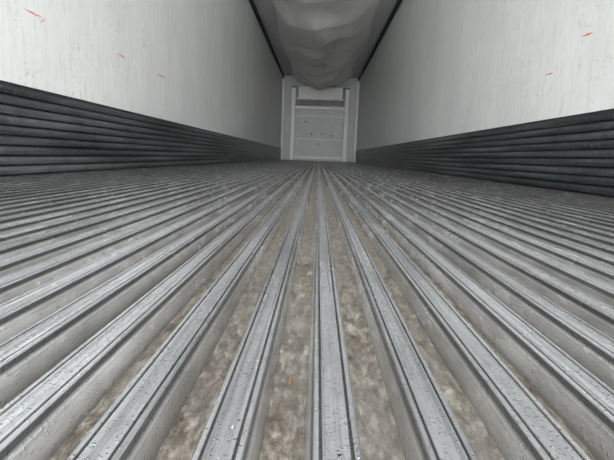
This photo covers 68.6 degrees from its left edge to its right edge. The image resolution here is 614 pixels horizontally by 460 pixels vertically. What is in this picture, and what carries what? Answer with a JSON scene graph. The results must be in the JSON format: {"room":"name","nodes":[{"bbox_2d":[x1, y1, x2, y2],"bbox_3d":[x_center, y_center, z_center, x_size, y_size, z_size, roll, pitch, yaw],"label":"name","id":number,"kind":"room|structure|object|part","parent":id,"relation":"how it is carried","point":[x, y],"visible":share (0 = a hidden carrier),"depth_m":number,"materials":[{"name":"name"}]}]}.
{"room":"refrigerated trailer interior","nodes":[
{"label":"refrigerated trailer interior","id":0,"kind":"room"},
{"bbox_2d":[0,0,282,147],"bbox_3d":[-1.050,-2.484,7.350,0.060,2.942,15.950,2,9,1],"label":"wall","id":1,"kind":"structure","parent":0,"point":[219,69],"depth_m":3.38,"materials":[{"name":"white plastic"}]},
{"bbox_2d":[0,80,278,147],"bbox_3d":[-1.054,-1.497,7.409,0.008,0.006,15.750,2,9,1],"label":"seal","id":2,"kind":"object","parent":1,"relation":"attached to","point":[0,80],"visible":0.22,"depth_m":2.45,"materials":[{"name":"black rubber"}]},
{"bbox_2d":[0,82,280,176],"bbox_3d":[-1.052,-1.303,7.440,0.026,0.388,15.750,2,9,1],"label":"baseboard","id":3,"kind":"structure","parent":1,"relation":"attached to","point":[41,133],"depth_m":2.43,"materials":[{"name":"metal"}]},
{"bbox_2d":[249,0,283,77],"bbox_3d":[-0.953,-3.776,7.036,0.040,0.085,15.750,2,9,1],"label":"trim","id":4,"kind":"structure","parent":1,"relation":"attached to","point":[252,3],"depth_m":9.47,"materials":[{"name":"black metal"}]},
{"bbox_2d":[0,159,613,459],"bbox_3d":[0.177,-1.073,7.447,2.500,0.023,15.750,2,9,1],"label":"floor","id":5,"kind":"structure","parent":0,"point":[177,274],"depth_m":0.39,"materials":[{"name":"metal"}]},
{"bbox_2d":[0,174,613,459],"bbox_3d":[0.043,-0.107,1.420,2.274,0.001,2.601,2,9,1],"label":"water droplets","id":6,"kind":"object","parent":5,"relation":"on","point":[1,423],"visible":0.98,"depth_m":0.25,"materials":[{"name":"white"}]},
{"bbox_2d":[281,75,359,161],"bbox_3d":[0.412,-3.644,14.802,2.480,2.700,0.400,2,9,1],"label":"bulkhead","id":7,"kind":"object","parent":5,"relation":"on","point":[316,124],"visible":0.98,"depth_m":14.74,"materials":[{"name":"silver metal"}]},
{"bbox_3d":[0.366,-2.373,15.075,1.600,0.100,0.270,2,9,1],"label":"foot plate","id":8,"kind":"part","parent":7,"relation":"part of","materials":[{"name":"grey metal"}]},
{"bbox_3d":[0.394,-3.190,14.810,1.600,1.600,0.030,2,9,1],"label":"panel","id":9,"kind":"part","parent":7,"relation":"part of","materials":[{"name":"white plastic"}]},
{"bbox_3d":[0.436,-4.271,14.730,1.520,0.040,0.160,2,9,1],"label":"rail","id":10,"kind":"part","parent":7,"relation":"part of","materials":[{"name":"silver metal"}]},
{"bbox_2d":[48,164,595,459],"bbox_3d":[0.116,-0.581,4.463,0.463,0.007,8.839,2,9,1],"label":"channel","id":11,"kind":"object","parent":5,"relation":"on","point":[283,439],"visible":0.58,"depth_m":0.30,"materials":[{"name":"brown"}]},
{"bbox_2d":[283,76,358,160],"bbox_3d":[0.417,-3.644,15.106,2.500,2.842,0.200,2,9,1],"label":"wall","id":12,"kind":"structure","parent":0,"point":[353,79],"depth_m":14.77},
{"bbox_2d":[253,0,397,77],"bbox_3d":[0.281,-3.834,7.098,2.500,0.100,15.950,2,9,1],"label":"ceiling","id":13,"kind":"structure","parent":0,"point":[266,10],"depth_m":9.29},
{"bbox_2d":[273,0,379,89],"bbox_3d":[0.297,-3.551,7.498,1.980,0.577,13.950,2,9,1],"label":"chute","id":14,"kind":"object","parent":13,"relation":"hanging from","point":[322,40],"visible":1,"depth_m":8.80,"materials":[{"name":"fabric"}]},
{"bbox_2d":[356,0,613,150],"bbox_3d":[1.508,-2.381,7.304,0.060,2.942,15.950,2,9,1],"label":"wall","id":15,"kind":"structure","parent":0,"point":[440,68],"depth_m":3.50,"materials":[{"name":"white plastic"}]},
{"bbox_2d":[358,0,402,80],"bbox_3d":[1.504,-3.678,6.992,0.040,0.085,15.750,2,9,1],"label":"trim","id":16,"kind":"structure","parent":15,"relation":"attached to","point":[399,2],"depth_m":9.17,"materials":[{"name":"black metal"}]},
{"bbox_2d":[355,110,613,198],"bbox_3d":[1.419,-1.203,7.396,0.026,0.388,15.750,2,9,1],"label":"baseboard","id":17,"kind":"structure","parent":15,"relation":"attached to","point":[575,154],"depth_m":2.62,"materials":[{"name":"metal"}]},
{"bbox_2d":[358,108,613,150],"bbox_3d":[1.435,-1.397,7.364,0.008,0.006,15.750,2,9,1],"label":"seal","id":18,"kind":"object","parent":15,"relation":"attached to","point":[613,108],"visible":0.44,"depth_m":2.67,"materials":[{"name":"black rubber"}]}
]}

